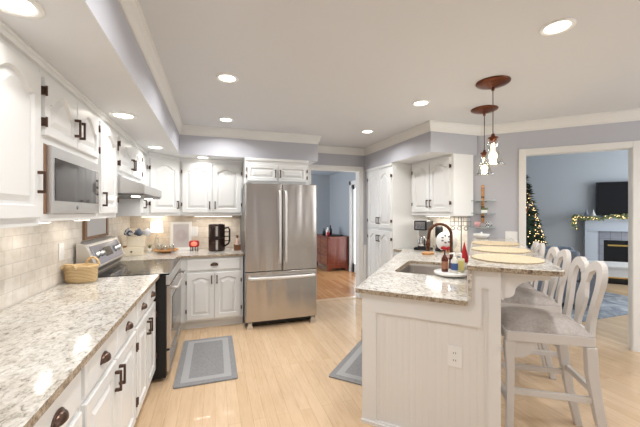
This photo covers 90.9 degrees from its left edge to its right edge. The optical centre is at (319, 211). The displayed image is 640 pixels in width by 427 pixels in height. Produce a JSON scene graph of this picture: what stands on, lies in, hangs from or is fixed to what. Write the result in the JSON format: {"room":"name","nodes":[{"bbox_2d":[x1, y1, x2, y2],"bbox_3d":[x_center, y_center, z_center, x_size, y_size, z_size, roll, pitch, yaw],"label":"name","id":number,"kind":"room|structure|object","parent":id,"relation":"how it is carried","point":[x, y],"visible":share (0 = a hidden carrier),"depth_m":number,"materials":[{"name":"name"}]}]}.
{"room":"kitchen","nodes":[
{"label":"kitchen","id":0,"kind":"room"},
{"bbox_2d":[0,0,317,165],"bbox_3d":[-0.371,-0.875,1.536,2.425,0.350,6.350,0,0,-18],"label":"ceiling","id":1,"kind":"structure","parent":0,"point":[92,44],"depth_m":1.65,"materials":[{"name":"white paint"}]},
{"bbox_2d":[0,0,44,18],"bbox_3d":[-1.029,-0.695,1.049,0.170,0.010,0.170,0,0,-18],"label":"recessed light","id":2,"kind":"object","parent":1,"relation":"in","point":[28,9],"visible":1,"depth_m":1.08,"materials":[{"name":"white plastic"}]},
{"bbox_2d":[109,111,136,119],"bbox_3d":[-1.422,-0.695,2.278,0.170,0.010,0.170,0,0,-18],"label":"recessed light","id":3,"kind":"object","parent":1,"relation":"in","point":[122,115],"visible":1,"depth_m":2.27,"materials":[{"name":"white plastic"}]},
{"bbox_2d":[147,145,163,148],"bbox_3d":[-1.772,-0.695,3.394,0.170,0.010,0.170,0,0,-18],"label":"recessed light","id":4,"kind":"object","parent":1,"relation":"in","point":[149,146],"visible":1,"depth_m":3.39,"materials":[{"name":"white plastic"}]},
{"bbox_2d":[311,175,329,233],"bbox_3d":[-1.361,0.190,8.558,3.620,2.480,0.100,0,0,-18],"label":"wall","id":5,"kind":"structure","parent":0,"point":[322,182],"depth_m":8.98,"materials":[{"name":"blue paint"}]},
{"bbox_2d":[313,153,365,244],"bbox_3d":[-0.550,0.190,4.886,4.200,2.480,0.120,0,0,-18],"label":"wall","id":6,"kind":"structure","parent":0,"point":[323,158],"depth_m":5.17,"materials":[{"name":"grey paint"}]},
{"bbox_2d":[145,152,179,215],"bbox_3d":[-2.102,-0.327,3.955,0.643,0.743,0.644,0,0,-18],"label":"upper cabinet","id":7,"kind":"object","parent":6,"relation":"attached to","point":[163,171],"visible":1,"depth_m":3.83,"materials":[{"name":"white wood"}]},
{"bbox_2d":[130,215,239,250],"bbox_3d":[-1.835,0.275,4.390,1.430,0.490,0.010,0,0,-18],"label":"wall tile","id":8,"kind":"structure","parent":6,"relation":"attached to","point":[136,222],"depth_m":4.40,"materials":[{"name":"beige tile"}]},
{"bbox_2d":[192,227,197,235],"bbox_3d":[-1.760,0.270,4.404,0.100,0.130,0.009,0,0,-18],"label":"light switch","id":9,"kind":"object","parent":8,"relation":"attached to","point":[194,229],"visible":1,"depth_m":4.41,"materials":[{"name":"white plastic"}]},
{"bbox_2d":[180,158,242,214],"bbox_3d":[-1.471,-0.327,4.310,0.786,0.743,0.368,0,0,-18],"label":"upper cabinet","id":10,"kind":"object","parent":6,"relation":"attached to","point":[207,186],"visible":0.99,"depth_m":4.16,"materials":[{"name":"white wood"}]},
{"bbox_2d":[194,215,232,216],"bbox_3d":[-1.458,0.054,4.321,0.500,0.017,0.040,0,0,-18],"label":"light","id":11,"kind":"object","parent":10,"relation":"attached to","point":[194,215],"visible":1,"depth_m":4.30,"materials":[{"name":"white plastic"}]},
{"bbox_2d":[243,157,308,184],"bbox_3d":[-0.648,-0.534,4.427,0.845,0.328,0.670,0,0,-18],"label":"upper cabinet","id":12,"kind":"object","parent":6,"relation":"attached to","point":[255,170],"visible":1,"depth_m":4.13,"materials":[{"name":"white wood"}]},
{"bbox_2d":[308,164,362,297],"bbox_3d":[0.232,0.341,5.146,0.976,2.178,0.156,0,0,-18],"label":"trim","id":13,"kind":"structure","parent":6,"relation":"attached to","point":[359,170],"depth_m":5.21,"materials":[{"name":"white wood"}]},
{"bbox_2d":[317,296,358,301],"bbox_3d":[0.232,1.427,5.146,0.840,0.006,0.140,0,0,-18],"label":"trim","id":14,"kind":"structure","parent":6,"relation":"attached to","point":[350,297],"depth_m":5.13,"materials":[{"name":"brown wood"}]},
{"bbox_2d":[363,245,366,280],"bbox_3d":[0.746,0.988,5.234,0.050,0.885,0.033,0,0,-18],"label":"trim","id":15,"kind":"structure","parent":6,"relation":"attached to","point":[364,246],"depth_m":5.23,"materials":[{"name":"white wood"}]},
{"bbox_2d":[330,172,355,270],"bbox_3d":[0.898,0.190,7.344,0.100,2.480,3.630,0,0,-18],"label":"wall","id":16,"kind":"structure","parent":0,"point":[339,182],"depth_m":8.20,"materials":[{"name":"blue paint"}]},
{"bbox_2d":[349,180,355,270],"bbox_3d":[0.974,0.345,6.911,0.030,2.170,1.580,0,0,-18],"label":"trim","id":17,"kind":"structure","parent":16,"relation":"attached to","point":[351,183],"depth_m":7.58,"materials":[{"name":"white wood"}]},
{"bbox_2d":[353,184,355,272],"bbox_3d":[1.026,0.390,6.928,0.040,2.080,1.400,0,0,-18],"label":"door","id":18,"kind":"structure","parent":16,"relation":"in","point":[354,186],"depth_m":7.51,"materials":[{"name":"white wood"}]},
{"bbox_2d":[134,262,639,426],"bbox_3d":[2.802,1.480,4.884,10.800,0.100,10.900,0,0,-18],"label":"floor","id":19,"kind":"structure","parent":0,"point":[284,369],"depth_m":2.64,"materials":[{"name":"brown wood"}]},
{"bbox_2d":[33,371,81,426],"bbox_3d":[-1.027,0.990,0.701,0.630,0.880,0.836,0,0,-18],"label":"base cabinet","id":20,"kind":"object","parent":19,"relation":"on","point":[63,412],"visible":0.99,"depth_m":1.04,"materials":[{"name":"white wood"}]},
{"bbox_2d":[78,306,137,426],"bbox_3d":[-1.291,0.990,1.495,0.630,0.880,0.831,0,0,-18],"label":"base cabinet","id":21,"kind":"object","parent":19,"relation":"on","point":[108,379],"visible":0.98,"depth_m":1.52,"materials":[{"name":"white wood"}]},
{"bbox_2d":[76,236,186,379],"bbox_3d":[-1.713,0.825,3.000,0.763,1.150,0.910,0,0,-18],"label":"range","id":22,"kind":"object","parent":19,"relation":"on","point":[109,251],"visible":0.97,"depth_m":2.71,"materials":[{"name":"silver metal"}]},
{"bbox_2d":[98,258,179,277],"bbox_3d":[-1.705,0.525,3.002,0.600,0.016,0.902,0,0,-18],"label":"cooktop","id":23,"kind":"object","parent":22,"relation":"in","point":[165,268],"depth_m":2.89,"materials":[{"name":"black glass"}]},
{"bbox_2d":[133,284,156,417],"bbox_3d":[-1.530,0.990,2.215,0.630,0.880,0.678,0,0,-18],"label":"base cabinet","id":24,"kind":"object","parent":19,"relation":"on","point":[146,313],"visible":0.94,"depth_m":2.25,"materials":[{"name":"white wood"}]},
{"bbox_2d":[180,258,184,329],"bbox_3d":[-2.023,0.990,3.853,0.694,0.880,0.880,0,0,-18],"label":"base cabinet","id":25,"kind":"object","parent":19,"relation":"on","point":[181,259],"visible":0.05,"depth_m":3.77,"materials":[{"name":"white wood"}]},
{"bbox_2d":[121,248,243,260],"bbox_3d":[-1.699,0.535,3.960,1.411,0.030,0.888,0,0,-18],"label":"countertop","id":26,"kind":"structure","parent":25,"relation":"on","point":[200,253],"depth_m":3.85,"materials":[{"name":"stone"}]},
{"bbox_2d":[122,235,145,255],"bbox_3d":[-2.263,0.404,3.798,0.280,0.230,0.219,0,0,-25],"label":"bread box","id":27,"kind":"object","parent":26,"relation":"on","point":[135,246],"visible":0.89,"depth_m":3.74,"materials":[{"name":"beige ceramic"}]},
{"bbox_2d":[124,228,132,235],"bbox_3d":[-2.281,0.245,3.761,0.088,0.108,0.097,0,0,18],"label":"folded cloth","id":28,"kind":"object","parent":27,"relation":"on","point":[128,232],"visible":0.86,"depth_m":3.74,"materials":[{"name":"white fabric"}]},
{"bbox_2d":[134,228,142,235],"bbox_3d":[-2.199,0.248,3.825,0.097,0.108,0.088,0,0,12],"label":"folded cloth","id":29,"kind":"object","parent":27,"relation":"on","point":[138,232],"visible":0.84,"depth_m":3.79,"materials":[{"name":"blue fabric"}]},
{"bbox_2d":[143,228,150,235],"bbox_3d":[-2.126,0.250,3.871,0.097,0.108,0.088,0,0,-32],"label":"folded cloth","id":30,"kind":"object","parent":27,"relation":"on","point":[147,232],"visible":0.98,"depth_m":3.85,"materials":[{"name":"white fabric"}]},
{"bbox_2d":[150,221,162,251],"bbox_3d":[-2.160,0.322,4.166,0.156,0.395,0.156,0,0,-18],"label":"table lamp","id":31,"kind":"object","parent":26,"relation":"on","point":[156,226],"visible":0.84,"depth_m":4.11,"materials":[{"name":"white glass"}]},
{"bbox_2d":[153,248,177,252],"bbox_3d":[-1.977,0.496,4.043,0.290,0.045,0.290,0,0,-18],"label":"serving tray","id":32,"kind":"object","parent":26,"relation":"on","point":[174,249],"visible":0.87,"depth_m":3.95,"materials":[{"name":"brown wood"}]},
{"bbox_2d":[170,222,191,249],"bbox_3d":[-1.909,0.327,4.329,0.265,0.385,0.045,0,0,-18],"label":"picture frame","id":33,"kind":"object","parent":26,"relation":"on","point":[180,232],"visible":0.98,"depth_m":4.33,"materials":[{"name":"white plastic"}]},
{"bbox_2d":[173,224,188,247],"bbox_3d":[-1.910,0.327,4.332,0.195,0.315,0.030,0,0,-18],"label":"print","id":34,"kind":"object","parent":33,"relation":"attached to","point":[180,231],"depth_m":4.33,"materials":[{"name":"grey paper"}]},
{"bbox_2d":[189,240,198,250],"bbox_3d":[-1.670,0.448,4.180,0.128,0.142,0.094,0,0,-18],"label":"wax warmer","id":35,"kind":"object","parent":26,"relation":"on","point":[193,243],"visible":1,"depth_m":4.15,"materials":[{"name":"red ceramic"}]},
{"bbox_2d":[208,224,229,251],"bbox_3d":[-1.370,0.338,4.232,0.256,0.362,0.216,0,0,20],"label":"air fryer","id":36,"kind":"object","parent":26,"relation":"on","point":[216,232],"visible":1,"depth_m":4.15,"materials":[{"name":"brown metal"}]},
{"bbox_2d":[173,335,237,388],"bbox_3d":[-1.099,1.423,3.081,0.510,0.013,0.980,0,0,-18],"label":"floor mat","id":37,"kind":"object","parent":19,"relation":"on","point":[206,360],"visible":1,"depth_m":2.96,"materials":[{"name":"grey fabric"}]},
{"bbox_2d":[184,256,242,328],"bbox_3d":[-1.396,0.990,4.165,0.688,0.880,0.685,0,0,-18],"label":"base cabinet","id":38,"kind":"object","parent":19,"relation":"on","point":[213,286],"visible":0.98,"depth_m":3.88,"materials":[{"name":"white wood"}]},
{"bbox_2d":[240,182,316,329],"bbox_3d":[-0.584,0.535,4.291,0.910,1.790,0.888,0,0,-18],"label":"refrigerator","id":39,"kind":"object","parent":19,"relation":"on","point":[278,222],"visible":1,"depth_m":3.94,"materials":[{"name":"grey metal"}]},
{"bbox_2d":[317,234,348,271],"bbox_3d":[0.260,1.012,8.107,0.579,0.835,1.060,0,0,-18],"label":"dresser","id":40,"kind":"object","parent":19,"relation":"on","point":[332,251],"visible":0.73,"depth_m":7.65,"materials":[{"name":"brown wood"}]},
{"bbox_2d":[329,339,361,385],"bbox_3d":[0.485,1.423,3.090,0.420,0.013,1.020,0,0,27],"label":"floor mat","id":41,"kind":"object","parent":19,"relation":"on","point":[349,369],"visible":0.32,"depth_m":2.85,"materials":[{"name":"grey fabric"}]},
{"bbox_2d":[365,163,427,278],"bbox_3d":[1.163,0.366,4.947,0.650,2.128,0.826,0,0,-18],"label":"pantry cabinet","id":42,"kind":"object","parent":19,"relation":"on","point":[390,220],"visible":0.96,"depth_m":4.58,"materials":[{"name":"white wood"}]},
{"bbox_2d":[361,270,550,426],"bbox_3d":[1.258,0.886,2.943,1.092,1.088,2.302,0,0,27],"label":"base cabinet","id":43,"kind":"object","parent":19,"relation":"on","point":[408,380],"visible":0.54,"depth_m":1.96,"materials":[{"name":"white wood"}]},
{"bbox_2d":[355,248,468,305],"bbox_3d":[1.153,0.535,3.270,0.988,0.030,2.894,0,0,19],"label":"countertop","id":44,"kind":"structure","parent":43,"relation":"on","point":[386,281],"depth_m":2.32,"materials":[{"name":"stone"}]},
{"bbox_2d":[398,263,440,274],"bbox_3d":[0.972,0.648,2.980,0.414,0.195,0.744,0,0,27],"label":"sink","id":45,"kind":"object","parent":44,"relation":"in","point":[427,269],"visible":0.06,"depth_m":3.31,"materials":[{"name":"silver metal"}]},
{"bbox_2d":[414,220,432,250],"bbox_3d":[1.421,0.319,4.338,0.182,0.400,0.253,0,0,43],"label":"coffee maker","id":46,"kind":"object","parent":44,"relation":"on","point":[423,226],"visible":0.94,"depth_m":4.29,"materials":[{"name":"black"}]},
{"bbox_2d":[422,251,433,254],"bbox_3d":[1.337,0.509,3.901,0.140,0.020,0.220,0,0,37],"label":"cutting board","id":47,"kind":"object","parent":44,"relation":"on","point":[425,252],"visible":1,"depth_m":3.84,"materials":[{"name":"brown wood"}]},
{"bbox_2d":[435,226,442,251],"bbox_3d":[1.581,0.354,4.183,0.100,0.330,0.100,0,0,-18],"label":"coffee grinder","id":48,"kind":"object","parent":44,"relation":"on","point":[438,229],"visible":0.56,"depth_m":4.15,"materials":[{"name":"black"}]},
{"bbox_2d":[426,223,452,268],"bbox_3d":[1.076,0.308,2.831,0.247,0.424,0.133,0,0,27],"label":"faucet","id":49,"kind":"object","parent":44,"relation":"on","point":[435,224],"visible":0.69,"depth_m":2.83,"materials":[{"name":"brown metal"}]},
{"bbox_2d":[436,231,456,252],"bbox_3d":[1.631,0.384,4.061,0.260,0.270,0.076,0,0,29],"label":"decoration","id":50,"kind":"object","parent":44,"relation":"on","point":[443,239],"visible":0.88,"depth_m":4.05,"materials":[{"name":"white ceramic"}]},
{"bbox_2d":[434,269,466,277],"bbox_3d":[1.070,0.502,2.573,0.264,0.034,0.264,0,0,27],"label":"round tray","id":51,"kind":"object","parent":44,"relation":"on","point":[437,271],"visible":0.77,"depth_m":2.48,"materials":[{"name":"white ceramic"}]},
{"bbox_2d":[440,250,447,271],"bbox_3d":[1.012,0.397,2.569,0.063,0.176,0.052,0,0,27],"label":"soap bottle","id":52,"kind":"object","parent":51,"relation":"on","point":[444,260],"visible":1,"depth_m":2.55,"materials":[{"name":"brown"}]},
{"bbox_2d":[449,253,457,272],"bbox_3d":[1.069,0.404,2.518,0.064,0.161,0.054,0,0,27],"label":"soap bottle","id":53,"kind":"object","parent":51,"relation":"on","point":[454,262],"visible":1,"depth_m":2.49,"materials":[{"name":"white plastic"}]},
{"bbox_2d":[456,253,464,271],"bbox_3d":[1.137,0.406,2.550,0.063,0.156,0.038,0,0,27],"label":"soap bottle","id":54,"kind":"object","parent":51,"relation":"on","point":[461,262],"visible":0.95,"depth_m":2.53,"materials":[{"name":"beige plastic"}]},
{"bbox_2d":[450,217,470,256],"bbox_3d":[1.621,0.287,3.635,0.210,0.464,0.100,0,0,4],"label":"mug rack","id":55,"kind":"object","parent":44,"relation":"on","point":[454,221],"visible":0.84,"depth_m":3.63,"materials":[{"name":"grey metal"}]},
{"bbox_2d":[461,242,467,268],"bbox_3d":[1.325,0.397,2.893,0.076,0.245,0.076,0,0,27],"label":"ornament","id":56,"kind":"object","parent":44,"relation":"on","point":[464,251],"visible":0.43,"depth_m":2.87,"materials":[{"name":"red fabric"}]},
{"bbox_2d":[468,270,471,300],"bbox_3d":[1.392,0.430,2.872,0.020,0.179,2.312,0,0,27],"label":"granite splash","id":57,"kind":"object","parent":44,"relation":"on","point":[469,271],"visible":0.36,"depth_m":1.84,"materials":[{"name":"beige stone"}]},
{"bbox_2d":[448,345,461,367],"bbox_3d":[0.814,0.875,1.904,0.080,0.125,0.010,0,0,27],"label":"outlet","id":58,"kind":"object","parent":43,"relation":"attached to","point":[454,353],"visible":1,"depth_m":1.90,"materials":[{"name":"white plastic"}]},
{"bbox_2d":[467,237,564,276],"bbox_3d":[1.588,0.325,2.771,0.471,0.030,2.317,0,0,27],"label":"countertop","id":59,"kind":"structure","parent":43,"relation":"on","point":[547,268],"depth_m":1.82,"materials":[{"name":"stone"}]},
{"bbox_2d":[473,232,489,237],"bbox_3d":[1.916,0.273,3.737,0.180,0.074,0.180,0,0,27],"label":"serving bowl","id":60,"kind":"object","parent":59,"relation":"on","point":[481,234],"visible":0.92,"depth_m":3.68,"materials":[{"name":"white ceramic"}]},
{"bbox_2d":[471,241,519,245],"bbox_3d":[1.710,0.305,3.080,0.416,0.009,0.416,0,0,-18],"label":"placemat","id":61,"kind":"object","parent":59,"relation":"on","point":[494,243],"visible":0.99,"depth_m":3.02,"materials":[{"name":"beige fabric"}]},
{"bbox_2d":[471,246,530,252],"bbox_3d":[1.460,0.305,2.557,0.416,0.009,0.416,0,0,-18],"label":"placemat","id":62,"kind":"object","parent":59,"relation":"on","point":[494,249],"visible":1,"depth_m":2.54,"materials":[{"name":"beige fabric"}]},
{"bbox_2d":[471,254,544,263],"bbox_3d":[1.225,0.305,2.071,0.416,0.009,0.416,0,0,-18],"label":"placemat","id":63,"kind":"object","parent":59,"relation":"on","point":[498,258],"visible":1,"depth_m":2.04,"materials":[{"name":"beige fabric"}]},
{"bbox_2d":[518,241,545,365],"bbox_3d":[1.886,0.862,3.125,0.562,1.143,0.396,0,0,22],"label":"bar stool","id":64,"kind":"object","parent":19,"relation":"on","point":[539,248],"visible":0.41,"depth_m":2.93,"materials":[{"name":"grey paint"}]},
{"bbox_2d":[518,282,535,289],"bbox_3d":[1.842,0.677,3.142,0.448,0.075,0.376,0,0,22],"label":"seat cushion","id":65,"kind":"object","parent":64,"relation":"on","point":[530,285],"depth_m":2.93,"materials":[{"name":"fabric"}]},
{"bbox_2d":[501,247,570,379],"bbox_3d":[1.699,0.862,2.603,0.562,1.143,0.396,0,0,16],"label":"bar stool","id":66,"kind":"object","parent":19,"relation":"on","point":[523,297],"visible":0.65,"depth_m":2.46,"materials":[{"name":"grey paint"}]},
{"bbox_2d":[501,287,560,306],"bbox_3d":[1.654,0.677,2.616,0.448,0.075,0.376,0,0,16],"label":"seat cushion","id":67,"kind":"object","parent":66,"relation":"on","point":[523,297],"depth_m":2.46,"materials":[{"name":"fabric"}]},
{"bbox_2d":[526,175,548,247],"bbox_3d":[3.980,0.330,6.213,1.185,2.200,1.185,0,0,27],"label":"tree","id":68,"kind":"object","parent":19,"relation":"on","point":[533,233],"visible":0.2,"depth_m":6.01,"materials":[{"name":"green plant"}]},
{"bbox_2d":[501,256,608,426],"bbox_3d":[1.441,0.862,2.018,0.562,1.143,0.396,0,0,15],"label":"bar stool","id":69,"kind":"object","parent":19,"relation":"on","point":[521,327],"visible":0.89,"depth_m":1.90,"materials":[{"name":"grey paint"}]},
{"bbox_2d":[501,306,594,337],"bbox_3d":[1.396,0.677,2.029,0.448,0.075,0.376,0,0,15],"label":"seat cushion","id":70,"kind":"object","parent":69,"relation":"on","point":[526,321],"depth_m":1.90,"materials":[{"name":"fabric"}]},
{"bbox_2d":[562,292,627,321],"bbox_3d":[4.087,1.424,4.980,2.300,0.012,1.250,0,0,-18],"label":"area rug","id":71,"kind":"object","parent":19,"relation":"on","point":[612,305],"visible":0.17,"depth_m":4.68,"materials":[{"name":"blue carpet"}]},
{"bbox_2d":[526,245,595,305],"bbox_3d":[3.532,0.980,5.154,1.400,0.900,0.880,0,0,27],"label":"sofa","id":72,"kind":"object","parent":71,"relation":"on","point":[574,253],"visible":0.08,"depth_m":4.62,"materials":[{"name":"blue"}]},
{"bbox_2d":[530,245,573,249],"bbox_3d":[3.621,0.698,4.931,0.540,0.335,0.158,0,0,27],"label":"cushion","id":73,"kind":"object","parent":72,"relation":"on","point":[546,246],"depth_m":4.84,"materials":[{"name":"white fabric"}]},
{"bbox_2d":[583,217,627,284],"bbox_3d":[6.174,0.767,6.021,2.010,1.325,0.240,0,0,27],"label":"fireplace","id":74,"kind":"object","parent":19,"relation":"on","point":[606,240],"visible":0.55,"depth_m":6.26,"materials":[{"name":"grey"}]},
{"bbox_2d":[571,213,627,229],"bbox_3d":[5.962,0.196,5.950,1.986,0.344,0.142,0,0,27],"label":"garland","id":75,"kind":"object","parent":74,"relation":"on","point":[574,217],"visible":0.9,"depth_m":6.23,"materials":[{"name":"green plant"}]},
{"bbox_2d":[586,217,627,219],"bbox_3d":[6.174,0.132,6.021,2.010,0.054,0.240,0,0,27],"label":"mantel shelf","id":76,"kind":"object","parent":74,"relation":"attached to","point":[612,218],"depth_m":6.13,"materials":[{"name":"grey wood"}]},
{"bbox_2d":[588,260,627,277],"bbox_3d":[4.914,1.155,5.390,1.000,0.550,0.640,0,0,27],"label":"coffee table","id":77,"kind":"object","parent":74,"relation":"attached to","point":[615,269],"visible":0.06,"depth_m":5.13,"materials":[{"name":"white wood"}]},
{"bbox_2d":[596,181,627,214],"bbox_3d":[6.057,-0.245,6.087,1.120,0.700,0.110,0,0,27],"label":"television","id":78,"kind":"object","parent":74,"relation":"on","point":[611,197],"visible":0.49,"depth_m":6.22,"materials":[{"name":"black"}]},
{"bbox_3d":[-0.762,0.990,-0.096,0.630,0.880,0.836,0,0,-18],"label":"base cabinet","id":79,"kind":"object","parent":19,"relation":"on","visible":0},
{"bbox_2d":[0,274,158,426],"bbox_3d":[-1.131,0.535,1.007,0.626,0.030,3.225,0,0,-18],"label":"countertop","id":80,"kind":"structure","parent":79,"relation":"on","point":[47,338],"depth_m":1.32,"materials":[{"name":"stone"}]},
{"bbox_2d":[61,256,99,283],"bbox_3d":[-1.780,0.429,2.348,0.248,0.179,0.178,0,0,0],"label":"wicker basket","id":81,"kind":"object","parent":80,"relation":"on","point":[86,272],"visible":1,"depth_m":2.29,"materials":[{"name":"beige wicker"}]},
{"bbox_2d":[138,0,639,174],"bbox_3d":[0.904,-1.090,3.937,6.600,0.080,10.300,0,0,-18],"label":"ceiling","id":82,"kind":"structure","parent":0,"point":[333,70],"depth_m":2.20,"materials":[{"name":"white paint"}]},
{"bbox_2d":[218,117,233,121],"bbox_3d":[-1.068,-1.045,3.576,0.170,0.010,0.170,0,0,-18],"label":"recessed light","id":83,"kind":"object","parent":82,"relation":"in","point":[223,119],"visible":1,"depth_m":3.56,"materials":[{"name":"white plastic"}]},
{"bbox_2d":[216,73,238,82],"bbox_3d":[-0.726,-1.045,2.467,0.170,0.010,0.170,0,0,-18],"label":"recessed light","id":84,"kind":"object","parent":82,"relation":"in","point":[223,77],"visible":1,"depth_m":2.46,"materials":[{"name":"white plastic"}]},
{"bbox_2d":[361,130,373,133],"bbox_3d":[0.616,-1.045,4.104,0.170,0.010,0.170,0,0,-18],"label":"recessed light","id":85,"kind":"object","parent":82,"relation":"in","point":[362,131],"visible":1,"depth_m":4.09,"materials":[{"name":"white plastic"}]},
{"bbox_2d":[412,100,429,105],"bbox_3d":[0.973,-1.045,3.032,0.170,0.010,0.170,0,0,-18],"label":"recessed light","id":86,"kind":"object","parent":82,"relation":"in","point":[419,102],"visible":1,"depth_m":3.02,"materials":[{"name":"white plastic"}]},
{"bbox_2d":[471,105,498,175],"bbox_3d":[1.675,-0.714,3.210,0.254,0.672,0.254,0,0,27],"label":"pendant light","id":87,"kind":"object","parent":82,"relation":"hanging from","point":[485,109],"visible":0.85,"depth_m":3.18,"materials":[{"name":"brown metal"}]},
{"bbox_2d":[476,75,510,166],"bbox_3d":[1.397,-0.714,2.544,0.254,0.672,0.254,0,0,27],"label":"pendant light","id":88,"kind":"object","parent":82,"relation":"hanging from","point":[491,83],"visible":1,"depth_m":2.52,"materials":[{"name":"brown metal"}]},
{"bbox_2d":[539,18,576,35],"bbox_3d":[1.345,-1.045,1.786,0.170,0.010,0.170,0,0,-18],"label":"recessed light","id":89,"kind":"object","parent":82,"relation":"in","point":[558,26],"visible":1,"depth_m":1.78,"materials":[{"name":"white plastic"}]},
{"bbox_2d":[365,131,476,169],"bbox_3d":[1.339,-0.875,4.561,0.680,0.350,1.690,0,0,-18],"label":"soffit","id":90,"kind":"structure","parent":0,"point":[432,144],"depth_m":3.85,"materials":[{"name":"white paint"}]},
{"bbox_2d":[468,120,639,253],"bbox_3d":[3.279,0.190,3.261,3.156,2.480,0.071,0,0,27],"label":"wall","id":91,"kind":"structure","parent":0,"point":[502,187],"depth_m":3.73,"materials":[{"name":"grey paint"}]},
{"bbox_2d":[118,0,639,155],"bbox_3d":[0.597,-0.994,2.358,6.161,0.112,5.251,0,0,-43],"label":"trim","id":92,"kind":"structure","parent":91,"relation":"attached to","point":[132,10],"depth_m":3.64,"materials":[{"name":"white wood"}]},
{"bbox_2d":[411,153,472,215],"bbox_3d":[1.574,-0.327,4.194,0.345,0.743,0.848,0,0,-18],"label":"upper cabinet","id":93,"kind":"object","parent":91,"relation":"attached to","point":[443,185],"visible":1,"depth_m":3.89,"materials":[{"name":"white painted wood"},{"name":"dark bronze"}]},
{"bbox_2d":[481,185,483,222],"bbox_3d":[1.992,-0.100,3.855,0.036,0.460,0.015,0,0,27],"label":"wall plaque","id":94,"kind":"object","parent":91,"relation":"attached to","point":[482,186],"visible":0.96,"depth_m":3.85,"materials":[{"name":"brown wood"}]},
{"bbox_2d":[505,231,517,241],"bbox_3d":[2.263,0.295,3.725,0.125,0.130,0.009,0,0,27],"label":"light switch","id":95,"kind":"object","parent":91,"relation":"attached to","point":[508,234],"visible":0.67,"depth_m":3.72,"materials":[{"name":"white plastic"}]},
{"bbox_2d":[519,140,639,351],"bbox_3d":[2.822,0.349,3.490,1.061,2.161,0.107,0,0,27],"label":"trim","id":96,"kind":"structure","parent":91,"relation":"attached to","point":[633,147],"depth_m":3.27,"materials":[{"name":"white wood"}]},
{"bbox_2d":[526,150,621,156],"bbox_3d":[5.119,-1.260,4.550,5.160,0.080,4.020,0,0,27],"label":"ceiling","id":97,"kind":"structure","parent":0,"point":[614,150],"depth_m":6.57,"materials":[{"name":"white paint"}]},
{"bbox_2d":[526,150,627,256],"bbox_3d":[5.997,0.105,6.302,4.920,2.650,0.100,0,0,27],"label":"wall","id":98,"kind":"structure","parent":0,"point":[564,185],"depth_m":6.63,"materials":[{"name":"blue paint"}]},
{"bbox_3d":[-1.582,0.190,1.144,0.120,2.480,6.570,0,0,-18],"label":"wall","id":99,"kind":"structure","parent":0,"visible":0},
{"bbox_2d":[0,20,46,227],"bbox_3d":[-1.337,-0.318,1.191,0.350,0.760,0.465,0,0,-18],"label":"upper cabinet","id":100,"kind":"object","parent":99,"relation":"attached to","point":[20,76],"visible":1,"depth_m":1.28,"materials":[{"name":"white wood"}]},
{"bbox_2d":[0,216,129,310],"bbox_3d":[-1.722,0.165,1.772,0.010,0.710,5.050,0,0,-18],"label":"wall tile","id":101,"kind":"structure","parent":99,"relation":"attached to","point":[30,266],"depth_m":1.99,"materials":[{"name":"beige tile"}]},
{"bbox_2d":[58,243,63,260],"bbox_3d":[-1.888,0.290,2.302,0.009,0.125,0.080,0,0,-18],"label":"light switch","id":102,"kind":"object","parent":101,"relation":"attached to","point":[60,245],"visible":1,"depth_m":2.28,"materials":[{"name":"white plastic"}]},
{"bbox_2d":[82,218,108,239],"bbox_3d":[-2.103,0.053,2.968,0.020,0.374,0.620,0,0,-18],"label":"picture frame","id":103,"kind":"object","parent":101,"relation":"attached to","point":[93,228],"visible":0.41,"depth_m":2.91,"materials":[{"name":"brown wood"}]},
{"bbox_2d":[39,62,100,221],"bbox_3d":[-1.527,-0.327,1.760,0.350,0.743,0.732,0,0,-18],"label":"upper cabinet","id":104,"kind":"object","parent":99,"relation":"attached to","point":[69,122],"visible":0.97,"depth_m":1.66,"materials":[{"name":"white painted wood"},{"name":"dark bronze"}]},
{"bbox_2d":[46,145,98,213],"bbox_3d":[-1.536,-0.157,1.779,0.304,0.332,0.654,0,0,-18],"label":"microwave","id":105,"kind":"object","parent":104,"relation":"in","point":[72,180],"visible":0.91,"depth_m":1.71,"materials":[{"name":"grey metal"}]},
{"bbox_2d":[96,110,119,218],"bbox_3d":[-1.712,-0.327,2.317,0.350,0.743,0.438,0,0,-18],"label":"upper cabinet","id":106,"kind":"object","parent":99,"relation":"attached to","point":[107,160],"visible":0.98,"depth_m":2.32,"materials":[{"name":"white wood"}]},
{"bbox_2d":[116,127,142,181],"bbox_3d":[-1.922,-0.506,2.949,0.350,0.383,0.890,0,0,-18],"label":"upper cabinet","id":107,"kind":"object","parent":99,"relation":"attached to","point":[129,157],"visible":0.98,"depth_m":2.90,"materials":[{"name":"white wood"}]},
{"bbox_2d":[117,175,161,199],"bbox_3d":[-1.843,-0.215,2.974,0.500,0.169,0.878,0,0,-18],"label":"range hood","id":108,"kind":"object","parent":107,"relation":"attached to","point":[127,188],"visible":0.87,"depth_m":2.62,"materials":[{"name":"silver metal"}]},
{"bbox_2d":[116,148,147,215],"bbox_3d":[-2.102,-0.327,3.490,0.350,0.743,0.246,0,0,-18],"label":"upper cabinet","id":109,"kind":"object","parent":99,"relation":"attached to","point":[125,207],"visible":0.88,"depth_m":3.40,"materials":[{"name":"white wood"}]},
{"bbox_3d":[1.657,0.190,4.714,0.120,2.480,1.600,0,0,-18],"label":"wall","id":110,"kind":"structure","parent":0,"visible":0},
{"bbox_2d":[428,216,467,253],"bbox_3d":[1.726,0.275,4.300,0.010,0.490,0.750,0,0,-18],"label":"wall tile","id":111,"kind":"structure","parent":110,"relation":"attached to","point":[446,220],"depth_m":4.11,"materials":[{"name":"beige tile"}]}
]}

